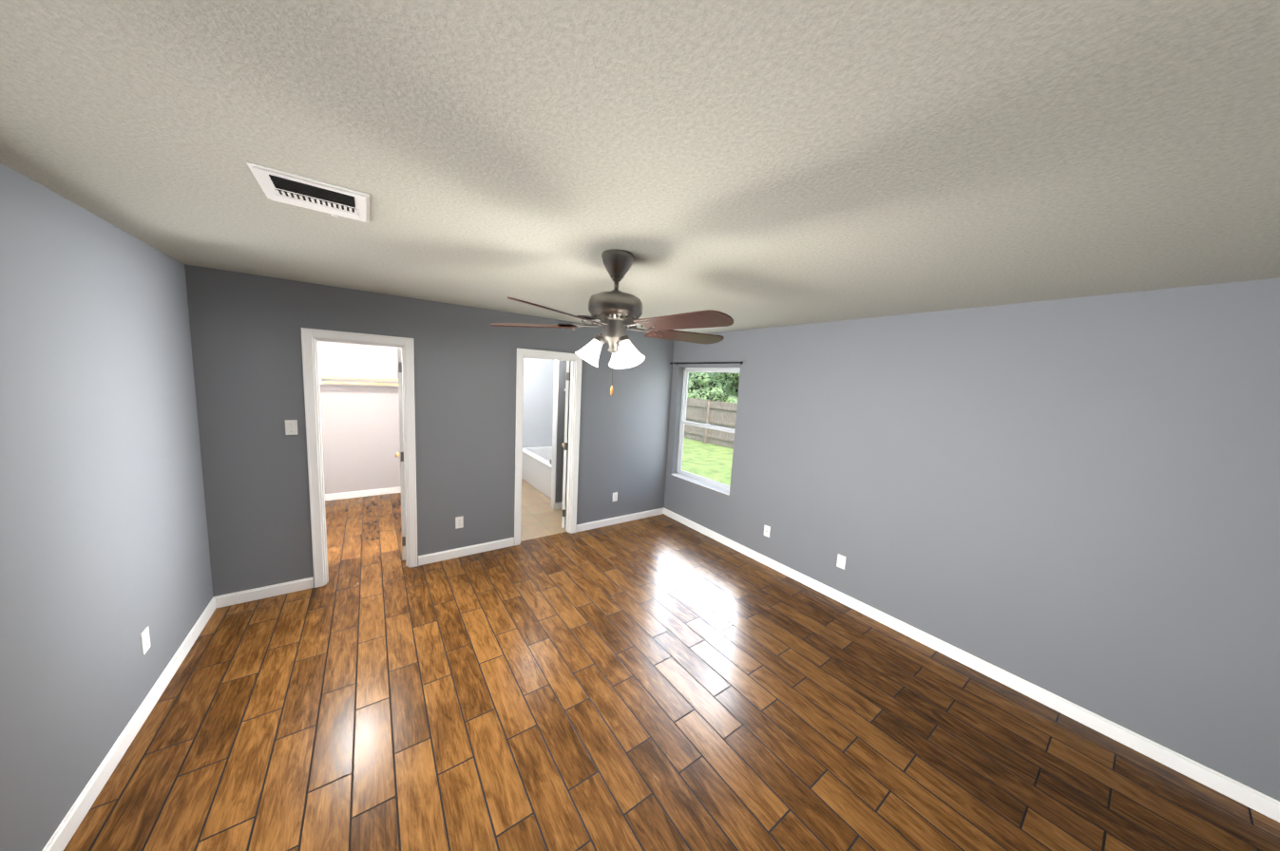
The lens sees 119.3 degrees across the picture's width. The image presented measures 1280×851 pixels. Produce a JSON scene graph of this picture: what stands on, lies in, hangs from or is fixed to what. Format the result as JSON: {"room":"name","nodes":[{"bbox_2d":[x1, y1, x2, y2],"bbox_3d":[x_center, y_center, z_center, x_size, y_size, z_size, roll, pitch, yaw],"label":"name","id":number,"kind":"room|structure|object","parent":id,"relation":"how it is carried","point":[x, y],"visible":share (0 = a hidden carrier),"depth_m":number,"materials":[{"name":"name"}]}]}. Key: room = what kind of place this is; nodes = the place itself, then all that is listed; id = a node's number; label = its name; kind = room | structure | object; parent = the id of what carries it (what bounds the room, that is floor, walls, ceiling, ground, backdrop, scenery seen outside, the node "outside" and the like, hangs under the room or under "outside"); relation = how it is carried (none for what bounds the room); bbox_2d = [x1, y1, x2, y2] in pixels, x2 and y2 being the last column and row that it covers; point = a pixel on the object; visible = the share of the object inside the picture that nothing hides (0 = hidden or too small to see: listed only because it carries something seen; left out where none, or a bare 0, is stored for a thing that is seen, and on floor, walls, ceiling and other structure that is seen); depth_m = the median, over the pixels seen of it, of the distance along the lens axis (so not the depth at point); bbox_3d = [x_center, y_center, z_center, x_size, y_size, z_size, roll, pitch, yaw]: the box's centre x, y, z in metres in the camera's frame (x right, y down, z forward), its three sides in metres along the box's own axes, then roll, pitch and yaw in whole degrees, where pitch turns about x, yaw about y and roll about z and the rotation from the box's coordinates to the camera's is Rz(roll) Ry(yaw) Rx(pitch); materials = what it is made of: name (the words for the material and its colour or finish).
{"room":"empty bedroom","nodes":[
{"label":"empty bedroom","id":0,"kind":"room"},
{"bbox_2d":[0,162,216,850],"bbox_3d":[-1.805,0.431,0.760,0.120,2.440,4.800,-2,8,-36],"label":"wall","id":1,"kind":"structure","parent":0,"point":[105,539],"depth_m":1.55,"materials":[{"name":"grey paint"}]},
{"bbox_2d":[41,595,220,850],"bbox_3d":[-1.812,1.594,0.938,0.016,0.092,4.560,-2,8,-36],"label":"baseboard","id":2,"kind":"structure","parent":1,"relation":"attached to","point":[58,842],"depth_m":1.71,"materials":[{"name":"white wood"}]},
{"bbox_2d":[140,627,151,655],"bbox_3d":[-2.548,1.109,1.934,0.008,0.114,0.070,-2,8,-36],"label":"electrical outlet","id":3,"kind":"object","parent":1,"relation":"attached to","point":[145,640],"visible":1,"depth_m":1.93,"materials":[{"name":"white plastic"}]},
{"bbox_2d":[317,341,401,494],"bbox_3d":[-2.607,0.108,3.121,1.350,2.440,0.010,-2,8,-36],"label":"wall","id":4,"kind":"structure","parent":0,"point":[360,436],"depth_m":3.21,"materials":[{"name":"paint"}]},
{"bbox_2d":[319,376,398,386],"bbox_3d":[-3.898,-0.581,4.895,1.360,0.112,0.304,-2,8,-36],"label":"closet shelf","id":5,"kind":"object","parent":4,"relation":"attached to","point":[349,381],"visible":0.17,"depth_m":4.98,"materials":[{"name":"white wood"}]},
{"bbox_2d":[324,486,401,500],"bbox_3d":[-4.069,0.968,5.194,1.290,0.092,0.016,-2,8,-36],"label":"baseboard","id":6,"kind":"structure","parent":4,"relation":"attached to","point":[358,494],"depth_m":5.28,"materials":[{"name":"white wood"}]},
{"bbox_2d":[186,265,672,595],"bbox_3d":[-1.388,0.078,3.918,4.260,2.440,0.120,-2,8,-36],"label":"wall","id":7,"kind":"structure","parent":0,"point":[248,349],"depth_m":3.36,"materials":[{"name":"grey paint"}]},
{"bbox_2d":[220,577,313,608],"bbox_3d":[-2.901,1.299,2.930,0.528,0.092,0.016,-2,8,-36],"label":"baseboard","id":8,"kind":"structure","parent":7,"relation":"attached to","point":[238,598],"depth_m":2.92,"materials":[{"name":"white wood"}]},
{"bbox_2d":[285,420,297,435],"bbox_3d":[-2.685,0.016,2.886,0.070,0.114,0.014,-2,8,-36],"label":"light switch","id":9,"kind":"object","parent":7,"relation":"attached to","point":[291,427],"visible":1,"depth_m":2.89,"materials":[{"name":"white plastic"}]},
{"bbox_2d":[300,327,418,588],"bbox_3d":[-2.371,0.280,3.238,0.734,2.097,0.162,-2,8,-36],"label":"door frame","id":10,"kind":"structure","parent":7,"relation":"attached to","point":[311,338],"depth_m":3.07,"materials":[{"name":"white wood"}]},
{"bbox_2d":[395,347,405,560],"bbox_3d":[-2.347,0.257,3.718,0.159,2.008,0.592,-1,8,-30],"label":"closet door","id":11,"kind":"structure","parent":7,"relation":"in","point":[401,433],"depth_m":3.47,"materials":[{"name":"white wood"}]},
{"bbox_2d":[455,516,463,529],"bbox_3d":[-1.779,0.956,3.694,0.070,0.114,0.008,-2,8,-36],"label":"electrical outlet","id":12,"kind":"object","parent":7,"relation":"attached to","point":[459,522],"visible":1,"depth_m":3.69,"materials":[{"name":"white plastic"}]},
{"bbox_2d":[418,537,514,566],"bbox_3d":[-1.722,1.261,3.779,0.891,0.092,0.013,-2,8,-36],"label":"baseboard","id":13,"kind":"structure","parent":7,"relation":"attached to","point":[423,560],"depth_m":3.75,"materials":[{"name":"white wood"}]},
{"bbox_2d":[514,348,582,546],"bbox_3d":[-1.046,0.237,4.191,0.729,2.097,0.162,-2,8,-36],"label":"door frame","id":14,"kind":"structure","parent":7,"relation":"attached to","point":[575,359],"depth_m":4.21,"materials":[{"name":"white wood"}]},
{"bbox_2d":[561,361,571,528],"bbox_3d":[-0.917,0.214,4.714,0.159,2.008,0.592,2,7,-7],"label":"bathroom door","id":15,"kind":"structure","parent":7,"relation":"in","point":[564,446],"depth_m":4.45,"materials":[{"name":"white wood"}]},
{"bbox_2d":[612,492,617,501],"bbox_3d":[-0.314,0.904,4.746,0.070,0.114,0.008,-2,8,-36],"label":"electrical outlet","id":16,"kind":"object","parent":7,"relation":"attached to","point":[615,496],"visible":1,"depth_m":4.75,"materials":[{"name":"white plastic"}]},
{"bbox_2d":[575,507,665,532],"bbox_3d":[-0.220,1.213,4.857,1.328,0.092,0.016,-2,8,-36],"label":"baseboard","id":17,"kind":"structure","parent":7,"relation":"attached to","point":[655,512],"depth_m":4.81,"materials":[{"name":"white wood"}]},
{"bbox_2d":[522,357,553,447],"bbox_3d":[-2.460,-0.307,6.678,2.160,2.440,0.120,-2,8,-36],"label":"wall","id":18,"kind":"structure","parent":0,"point":[538,402],"depth_m":6.99,"materials":[{"name":"paint"}]},
{"bbox_2d":[520,478,566,541],"bbox_3d":[-1.333,1.120,5.957,2.165,0.100,2.950,-2,8,-36],"label":"floor","id":19,"kind":"structure","parent":0,"point":[541,517],"depth_m":4.93,"materials":[{"name":"tile"}]},
{"bbox_2d":[521,445,552,499],"bbox_3d":[-1.367,0.728,6.356,0.870,0.580,1.926,-2,8,-36],"label":"bathtub","id":20,"kind":"object","parent":19,"relation":"on","point":[536,468],"visible":0.21,"depth_m":6.17,"materials":[{"name":"white ceramic"}]},
{"bbox_2d":[553,360,571,503],"bbox_3d":[-0.771,-0.063,5.388,0.935,2.440,0.120,-2,8,-36],"label":"wall","id":21,"kind":"structure","parent":0,"point":[562,364],"depth_m":5.11,"materials":[{"name":"paint"}]},
{"bbox_2d":[550,360,558,508],"bbox_3d":[-1.158,-0.051,5.110,0.018,2.440,0.128,-2,8,-36],"label":"door frame","id":22,"kind":"structure","parent":21,"relation":"attached to","point":[554,430],"depth_m":5.11,"materials":[{"name":"white wood"}]},
{"bbox_2d":[553,502,562,510],"bbox_3d":[-0.795,1.109,5.473,0.995,0.092,0.013,-2,8,-36],"label":"baseboard","id":23,"kind":"structure","parent":21,"relation":"attached to","point":[557,506],"depth_m":5.20,"materials":[{"name":"white wood"}]},
{"bbox_2d":[0,0,1279,333],"bbox_3d":[-0.784,-1.078,3.060,4.540,0.120,7.690,-2,8,-36],"label":"ceiling","id":24,"kind":"structure","parent":0,"point":[753,163],"depth_m":0.96,"materials":[{"name":"white paint"}]},
{"bbox_2d":[246,160,369,222],"bbox_3d":[-1.175,-0.828,1.366,0.310,0.019,0.310,-2,8,-36],"label":"ceiling vent","id":25,"kind":"object","parent":24,"relation":"in","point":[298,190],"visible":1,"depth_m":1.32,"materials":[{"name":"white metal"}]},
{"bbox_2d":[489,248,733,396],"bbox_3d":[-0.088,-0.491,1.869,1.258,0.690,1.259,-2,8,-36],"label":"ceiling fan","id":26,"kind":"object","parent":24,"relation":"hanging from","point":[615,313],"visible":1,"depth_m":1.79,"materials":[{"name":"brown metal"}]},
{"bbox_2d":[63,493,1279,850],"bbox_3d":[-0.918,1.450,3.360,4.540,0.100,7.690,-2,8,-36],"label":"floor","id":27,"kind":"structure","parent":0,"point":[660,683],"depth_m":1.98,"materials":[{"name":"wood"}]},
{"bbox_2d":[665,277,1279,802],"bbox_3d":[1.775,0.316,3.333,0.140,2.440,4.800,-2,8,-36],"label":"wall","id":28,"kind":"structure","parent":0,"point":[1076,501],"depth_m":2.23,"materials":[{"name":"grey paint"}]},
{"bbox_2d":[671,473,729,495],"bbox_3d":[0.758,0.726,4.708,0.097,0.016,1.010,-2,8,-36],"label":"window sill","id":29,"kind":"structure","parent":28,"relation":"attached to","point":[717,489],"depth_m":4.65,"materials":[{"name":"white wood"}]},
{"bbox_2d":[669,362,743,364],"bbox_3d":[0.769,-0.749,4.506,0.068,0.032,1.191,-2,8,-36],"label":"curtain rod","id":30,"kind":"object","parent":28,"relation":"attached to","point":[740,363],"visible":0.98,"depth_m":4.31,"materials":[{"name":"brown metal"}]},
{"bbox_2d":[676,367,740,491],"bbox_3d":[0.853,0.013,4.665,0.058,1.450,1.010,-2,8,-36],"label":"window","id":31,"kind":"structure","parent":28,"relation":"in","point":[683,421],"depth_m":4.77,"materials":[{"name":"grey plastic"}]},
{"bbox_2d":[764,525,770,537],"bbox_3d":[1.312,1.094,3.879,0.016,0.114,0.070,-2,8,-36],"label":"electrical outlet","id":32,"kind":"object","parent":28,"relation":"attached to","point":[767,529],"visible":1,"depth_m":3.88,"materials":[{"name":"white plastic"}]},
{"bbox_2d":[836,554,845,570],"bbox_3d":[1.756,1.190,3.272,0.008,0.114,0.070,-2,8,-36],"label":"electrical outlet","id":33,"kind":"object","parent":28,"relation":"attached to","point":[841,562],"visible":1,"depth_m":3.27,"materials":[{"name":"white plastic"}]},
{"bbox_2d":[661,508,1279,822],"bbox_3d":[1.650,1.482,3.426,0.016,0.092,4.560,-2,8,-36],"label":"baseboard","id":34,"kind":"structure","parent":28,"relation":"attached to","point":[1213,779],"depth_m":2.29,"materials":[{"name":"white wood"}]},
{"label":"outside","id":35,"kind":"structure","parent":0,"visible":0},
{"bbox_2d":[681,397,737,485],"bbox_3d":[21.191,0.391,24.391,55.950,0.180,75.000,-2,8,-36],"label":"ground","id":36,"kind":"structure","parent":35,"point":[714,463],"depth_m":10.27,"materials":[{"name":"green plant"}]},
{"bbox_2d":[684,398,737,448],"bbox_3d":[1.990,-0.213,13.576,0.148,1.540,32.106,-2,8,-36],"label":"fence","id":37,"kind":"object","parent":36,"relation":"on","point":[709,436],"depth_m":12.98,"materials":[{"name":"brown wood"}]},
{"bbox_2d":[687,372,737,402],"bbox_3d":[3.750,-2.199,24.549,5.017,3.104,5.163,-2,8,-36],"label":"tree","id":38,"kind":"object","parent":36,"relation":"on","point":[708,386],"depth_m":22.85,"materials":[{"name":"green plant"}]},
{"bbox_2d":[708,372,739,397],"bbox_3d":[5.627,-1.920,14.420,5.851,5.154,6.205,-2,8,-36],"label":"tree","id":39,"kind":"object","parent":36,"relation":"on","point":[727,378],"depth_m":14.76,"materials":[{"name":"green plant"}]}
]}

